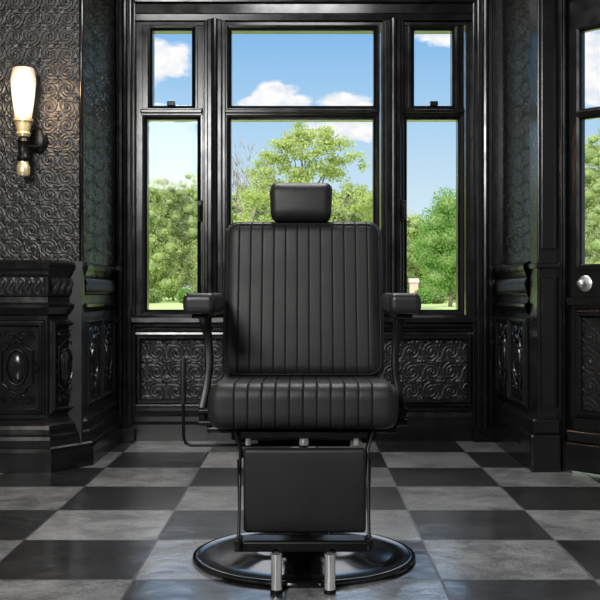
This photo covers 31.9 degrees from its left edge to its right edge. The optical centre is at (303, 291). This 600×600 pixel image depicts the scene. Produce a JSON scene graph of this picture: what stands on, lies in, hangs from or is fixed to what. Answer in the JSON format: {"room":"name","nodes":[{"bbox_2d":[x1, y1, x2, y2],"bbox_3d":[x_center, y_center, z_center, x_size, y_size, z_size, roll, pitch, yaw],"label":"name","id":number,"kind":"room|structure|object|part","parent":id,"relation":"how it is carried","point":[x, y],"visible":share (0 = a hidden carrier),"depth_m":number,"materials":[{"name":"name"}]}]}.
{"room":"salon","nodes":[
{"label":"salon","id":0,"kind":"room"},
{"bbox_2d":[0,0,115,443],"bbox_3d":[-2.034,-0.608,5.017,2.133,2.750,0.846,0,0,0],"label":"wall","id":1,"kind":"structure","parent":0,"point":[39,211],"depth_m":4.60,"materials":[{"name":"black paint"}]},
{"bbox_2d":[10,66,47,176],"bbox_3d":[-1.193,-0.727,4.529,0.106,0.464,0.168,0,0,18],"label":"wall sconce","id":2,"kind":"object","parent":1,"relation":"attached to","point":[23,79],"visible":1,"depth_m":4.47,"materials":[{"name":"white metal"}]},
{"bbox_3d":[-1.203,-0.852,4.500,0.106,0.215,0.106,0,0,0],"label":"lamp shade","id":3,"kind":"part","parent":2,"relation":"part of","materials":[{"name":"beige glass"}]},
{"bbox_3d":[-1.190,-0.611,4.531,0.053,0.105,0.120,0,0,22],"label":"arm","id":4,"kind":"part","parent":2,"relation":"part of","materials":[{"name":"black metal"}]},
{"bbox_2d":[0,260,121,472],"bbox_3d":[-1.966,0.315,4.944,2.067,0.905,0.992,0,0,0],"label":"wainscoting","id":5,"kind":"structure","parent":1,"relation":"attached to","point":[38,434],"depth_m":4.50,"materials":[{"name":"black paint"}]},
{"bbox_2d":[79,0,83,260],"bbox_3d":[-0.975,-1.060,4.600,0.020,1.845,0.019,0,0,0],"label":"trim","id":6,"kind":"structure","parent":1,"relation":"attached to","point":[81,2],"depth_m":4.59,"materials":[{"name":"black paint"}]},
{"bbox_2d":[0,441,599,599],"bbox_3d":[-0.495,0.797,1.750,5.210,0.060,7.700,0,0,0],"label":"floor","id":7,"kind":"structure","parent":0,"point":[477,523],"depth_m":3.43,"materials":[{"name":"tile"}]},
{"bbox_2d":[180,183,420,594],"bbox_3d":[-0.020,0.217,3.007,0.682,1.100,0.697,0,0,0],"label":"barber chair","id":8,"kind":"object","parent":7,"relation":"on","point":[303,304],"visible":1,"depth_m":2.92,"materials":[{"name":"black leather"}]},
{"bbox_3d":[-0.246,0.224,2.965,0.113,0.330,0.270,0,0,0],"label":"armrest","id":9,"kind":"part","parent":8,"relation":"part of","materials":[{"name":"black metal"}]},
{"bbox_3d":[-0.228,0.383,3.050,0.256,0.133,0.010,0,0,0],"label":"pump lever","id":10,"kind":"part","parent":8,"relation":"part of","materials":[{"name":"black metal"}]},
{"bbox_3d":[-0.070,0.712,2.675,0.028,0.090,0.028,0,0,0],"label":"footrest leg","id":11,"kind":"part","parent":8,"relation":"part of","materials":[{"name":"silver metal"}]},
{"bbox_3d":[-0.002,0.307,2.965,0.506,0.131,0.431,0,0,0],"label":"seat","id":12,"kind":"part","parent":8,"relation":"part of","materials":[{"name":"black leather"}]},
{"bbox_3d":[-0.002,0.024,3.200,0.491,0.479,0.138,0,0,0],"label":"backrest","id":13,"kind":"part","parent":8,"relation":"part of","materials":[{"name":"black leather"}]},
{"bbox_3d":[0.000,0.403,3.020,0.400,0.059,0.440,0,0,0],"label":"seat frame","id":14,"kind":"part","parent":8,"relation":"part of","materials":[{"name":"black metal"}]},
{"bbox_3d":[0.066,0.712,2.675,0.028,0.090,0.028,0,0,0],"label":"footrest leg","id":15,"kind":"part","parent":8,"relation":"part of","materials":[{"name":"silver metal"}]},
{"bbox_3d":[0.241,0.224,2.965,0.103,0.330,0.270,0,0,0],"label":"armrest","id":16,"kind":"part","parent":8,"relation":"part of","materials":[{"name":"black metal"}]},
{"bbox_2d":[116,0,500,410],"bbox_3d":[0.010,-0.608,5.520,2.260,2.750,0.160,0,0,0],"label":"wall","id":17,"kind":"structure","parent":0,"point":[467,25],"depth_m":5.44,"materials":[{"name":"black paint"}]},
{"bbox_2d":[117,0,135,441],"bbox_3d":[-0.917,-0.608,5.395,0.105,2.750,0.090,0,0,0],"label":"trim","id":18,"kind":"structure","parent":17,"relation":"attached to","point":[126,22],"depth_m":5.37,"materials":[{"name":"black paint"}]},
{"bbox_2d":[140,24,203,314],"bbox_3d":[-0.685,-0.633,5.454,0.320,1.510,0.152,0,0,0],"label":"window","id":19,"kind":"structure","parent":17,"relation":"in","point":[149,112],"depth_m":5.44,"materials":[{"name":"black paint"}]},
{"bbox_3d":[-0.538,-0.418,5.404,0.024,0.110,0.053,0,0,0],"label":"handle","id":20,"kind":"part","parent":19,"relation":"part of","materials":[{"name":"black metal"}]},
{"bbox_2d":[204,18,225,314],"bbox_3d":[-0.460,-0.643,5.405,0.120,1.520,0.070,0,0,0],"label":"trim","id":21,"kind":"structure","parent":17,"relation":"attached to","point":[214,28],"depth_m":5.39,"materials":[{"name":"black paint"}]},
{"bbox_2d":[225,24,379,228],"bbox_3d":[-0.009,-0.633,5.470,0.802,1.510,0.120,0,0,0],"label":"window","id":22,"kind":"structure","parent":17,"relation":"in","point":[233,113],"depth_m":5.44,"materials":[{"name":"black paint"}]},
{"bbox_2d":[136,331,471,406],"bbox_3d":[0.000,0.400,5.422,1.772,0.397,0.034,0,0,0],"label":"wall panel","id":23,"kind":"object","parent":17,"relation":"attached to","point":[435,367],"depth_m":5.43,"materials":[{"name":"black paint"}]},
{"bbox_2d":[135,0,472,21],"bbox_3d":[0.000,-1.476,5.415,1.740,0.155,0.050,0,0,0],"label":"trim","id":24,"kind":"structure","parent":17,"relation":"attached to","point":[145,10],"depth_m":5.41,"materials":[{"name":"black paint"}]},
{"bbox_2d":[132,411,476,440],"bbox_3d":[0.005,0.692,5.418,1.910,0.150,0.045,0,0,0],"label":"baseboard","id":25,"kind":"structure","parent":17,"relation":"attached to","point":[149,425],"depth_m":5.39,"materials":[{"name":"black paint"}]},
{"bbox_2d":[114,315,498,328],"bbox_3d":[0.010,0.154,5.418,1.980,0.075,0.085,0,0,0],"label":"trim","id":26,"kind":"structure","parent":17,"relation":"attached to","point":[140,321],"depth_m":5.38,"materials":[{"name":"black paint"}]},
{"bbox_2d":[382,18,403,314],"bbox_3d":[0.460,-0.643,5.405,0.120,1.520,0.070,0,0,0],"label":"trim","id":27,"kind":"structure","parent":17,"relation":"attached to","point":[392,28],"depth_m":5.39,"materials":[{"name":"black paint"}]},
{"bbox_2d":[402,24,464,314],"bbox_3d":[0.667,-0.633,5.454,0.325,1.510,0.152,0,0,0],"label":"window","id":28,"kind":"structure","parent":17,"relation":"in","point":[455,112],"depth_m":5.44,"materials":[{"name":"black paint"}]},
{"bbox_3d":[0.518,-0.418,5.404,0.024,0.110,0.053,0,0,0],"label":"handle","id":29,"kind":"part","parent":28,"relation":"part of","materials":[{"name":"black metal"}]},
{"bbox_2d":[472,0,494,441],"bbox_3d":[0.927,-0.608,5.395,0.125,2.750,0.090,0,0,0],"label":"trim","id":30,"kind":"structure","parent":17,"relation":"attached to","point":[483,22],"depth_m":5.37,"materials":[{"name":"black paint"}]},
{"bbox_2d":[501,0,529,413],"bbox_3d":[1.076,-0.608,5.030,0.128,2.750,0.820,0,0,0],"label":"wall","id":31,"kind":"structure","parent":0,"point":[515,14],"depth_m":5.04,"materials":[{"name":"black paint"}]},
{"bbox_2d":[493,261,528,462],"bbox_3d":[1.044,0.315,5.050,0.151,0.905,0.780,0,0,0],"label":"trim","id":32,"kind":"structure","parent":31,"relation":"attached to","point":[512,328],"depth_m":5.00,"materials":[{"name":"black paint"}]},
{"bbox_2d":[566,0,568,470],"bbox_3d":[1.567,-0.608,4.038,0.050,2.750,1.370,0,0,-42],"label":"wall","id":33,"kind":"structure","parent":0,"point":[566,0],"depth_m":4.50,"materials":[{"name":"black paint"}]},
{"bbox_2d":[521,0,560,471],"bbox_3d":[1.030,-0.608,4.570,0.131,2.750,0.220,0,0,0],"label":"trim","id":34,"kind":"structure","parent":33,"relation":"attached to","point":[540,437],"depth_m":4.49,"materials":[{"name":"black paint"}]},
{"bbox_2d":[556,0,565,471],"bbox_3d":[1.423,-0.278,4.141,0.026,2.090,1.016,0,0,-42],"label":"trim","id":35,"kind":"structure","parent":33,"relation":"attached to","point":[560,4],"depth_m":4.49,"materials":[{"name":"black paint"}]},
{"bbox_2d":[564,0,599,474],"bbox_3d":[1.424,-0.246,4.162,0.080,2.006,0.899,0,0,-42],"label":"door","id":36,"kind":"structure","parent":33,"relation":"in","point":[582,446],"depth_m":4.45,"materials":[{"name":"black paint"}]},
{"bbox_3d":[1.171,-0.036,4.419,0.048,0.068,0.068,0,0,-42],"label":"knob","id":37,"kind":"part","parent":36,"relation":"part of","materials":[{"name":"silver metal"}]},
{"label":"outside","id":38,"kind":"structure","parent":0,"visible":0},
{"bbox_2d":[149,294,455,308],"bbox_3d":[0.000,0.602,82.815,140.000,0.530,154.370,0,0,0],"label":"lawn","id":39,"kind":"structure","parent":38,"point":[176,304],"depth_m":26.21,"materials":[{"name":"green plant"}]},
{"bbox_2d":[149,288,163,302],"bbox_3d":[-4.504,0.114,31.016,0.738,0.468,0.512,0,0,-32],"label":"shrub","id":40,"kind":"object","parent":39,"relation":"on","point":[154,295],"visible":0.68,"depth_m":30.93,"materials":[{"name":"green plant"}]},
{"bbox_2d":[149,177,183,301],"bbox_3d":[-5.081,-1.730,33.930,2.444,4.178,2.241,0,0,0],"label":"tree","id":41,"kind":"object","parent":39,"relation":"on","point":[165,282],"visible":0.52,"depth_m":33.80,"materials":[{"name":"green plant"}]},
{"bbox_2d":[151,176,196,299],"bbox_3d":[-4.723,-1.949,38.449,2.637,4.614,2.646,0,0,3],"label":"tree","id":42,"kind":"object","parent":39,"relation":"on","point":[174,194],"visible":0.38,"depth_m":38.27,"materials":[{"name":"green plant"}]},
{"bbox_2d":[176,288,193,302],"bbox_3d":[-3.504,0.113,31.046,0.575,0.465,0.534,0,0,25],"label":"shrub","id":43,"kind":"object","parent":39,"relation":"on","point":[181,293],"visible":0.5,"depth_m":30.93,"materials":[{"name":"green plant"}]},
{"bbox_2d":[180,171,196,290],"bbox_3d":[-4.306,-2.329,43.459,2.976,5.375,3.016,0,0,0],"label":"tree","id":44,"kind":"object","parent":39,"relation":"on","point":[193,188],"visible":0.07,"depth_m":43.08,"materials":[{"name":"green plant"}]},
{"bbox_2d":[188,194,249,292],"bbox_3d":[-2.534,-1.457,34.023,2.395,3.631,2.328,0,0,0],"label":"tree","id":45,"kind":"object","parent":39,"relation":"on","point":[234,210],"visible":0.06,"depth_m":33.73,"materials":[{"name":"green plant"}]},
{"bbox_2d":[232,183,272,221],"bbox_3d":[-1.834,-1.848,38.544,2.487,4.413,2.784,0,0,-26],"label":"tree","id":46,"kind":"object","parent":39,"relation":"on","point":[257,213],"visible":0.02,"depth_m":38.35,"materials":[{"name":"green plant"}]},
{"bbox_2d":[232,137,284,220],"bbox_3d":[-1.338,-1.710,25.965,1.733,4.098,2.768,0,0,0],"label":"bare tree","id":47,"kind":"object","parent":39,"relation":"on","point":[237,177],"visible":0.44,"depth_m":25.94,"materials":[{"name":"grey plant"}]},
{"bbox_2d":[233,122,371,222],"bbox_3d":[0.184,-1.429,19.996,3.524,3.743,1.714,0,0,-2],"label":"tree","id":48,"kind":"object","parent":39,"relation":"on","point":[289,143],"visible":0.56,"depth_m":19.73,"materials":[{"name":"green plant"}]},
{"bbox_2d":[329,190,350,221],"bbox_3d":[0.910,-1.771,38.503,2.608,4.259,2.704,0,0,37],"label":"tree","id":49,"kind":"object","parent":39,"relation":"on","point":[338,212],"visible":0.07,"depth_m":38.22,"materials":[{"name":"green plant"}]},
{"bbox_2d":[337,180,370,221],"bbox_3d":[2.089,-2.176,43.574,3.007,5.069,2.968,0,0,9],"label":"tree","id":50,"kind":"object","parent":39,"relation":"on","point":[347,186],"visible":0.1,"depth_m":43.18,"materials":[{"name":"green plant"}]},
{"bbox_2d":[363,193,416,292],"bbox_3d":[2.564,-1.440,34.089,2.328,3.598,2.246,0,0,33],"label":"tree","id":51,"kind":"object","parent":39,"relation":"on","point":[409,255],"visible":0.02,"depth_m":33.92,"materials":[{"name":"green plant"}]},
{"bbox_2d":[408,279,418,292],"bbox_3d":[3.277,-0.033,31.350,0.300,0.740,0.380,0,0,0],"label":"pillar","id":52,"kind":"structure","parent":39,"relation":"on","point":[413,283],"depth_m":31.20,"materials":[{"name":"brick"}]},
{"bbox_2d":[407,210,431,288],"bbox_3d":[3.823,-1.358,38.465,2.598,3.433,2.641,0,0,0],"label":"tree","id":53,"kind":"object","parent":39,"relation":"on","point":[412,224],"visible":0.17,"depth_m":38.00,"materials":[{"name":"green plant"}]},
{"bbox_2d":[414,288,433,303],"bbox_3d":[3.286,0.114,28.985,0.636,0.468,0.568,0,0,0],"label":"shrub","id":54,"kind":"object","parent":39,"relation":"on","point":[426,295],"visible":0.79,"depth_m":28.85,"materials":[{"name":"green plant"}]},
{"bbox_2d":[411,186,455,306],"bbox_3d":[3.407,-1.031,24.015,1.919,2.786,1.419,0,0,-11],"label":"round tree","id":55,"kind":"object","parent":39,"relation":"on","point":[438,241],"visible":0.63,"depth_m":23.77,"materials":[{"name":"green plant"}]},
{"bbox_2d":[421,265,455,301],"bbox_3d":[4.988,-1.236,34.014,2.437,3.191,2.307,0,0,0],"label":"tree","id":56,"kind":"object","parent":39,"relation":"on","point":[434,265],"visible":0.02,"depth_m":33.85,"materials":[{"name":"green plant"}]},
{"bbox_2d":[430,289,447,303],"bbox_3d":[3.744,0.118,29.594,0.647,0.456,0.556,0,0,0],"label":"shrub","id":57,"kind":"object","parent":39,"relation":"on","point":[440,297],"visible":0.77,"depth_m":29.47,"materials":[{"name":"green plant"}]},
{"bbox_2d":[585,184,592,263],"bbox_3d":[9.460,-2.518,38.499,2.648,5.752,2.677,0,0,-9],"label":"tree","id":58,"kind":"object","parent":39,"relation":"on","point":[585,184],"visible":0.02,"depth_m":38.16,"materials":[{"name":"green plant"}]},
{"bbox_2d":[585,134,599,260],"bbox_3d":[11.872,-3.196,43.529,2.997,7.108,2.849,0,0,29],"label":"tree","id":59,"kind":"object","parent":39,"relation":"on","point":[591,174],"visible":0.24,"depth_m":43.13,"materials":[{"name":"green plant"}]},
{"bbox_2d":[585,128,599,263],"bbox_3d":[10.067,-2.536,34.037,2.433,5.788,2.318,0,0,0],"label":"tree","id":60,"kind":"object","parent":39,"relation":"on","point":[595,244],"visible":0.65,"depth_m":33.80,"materials":[{"name":"green plant"}]}
]}

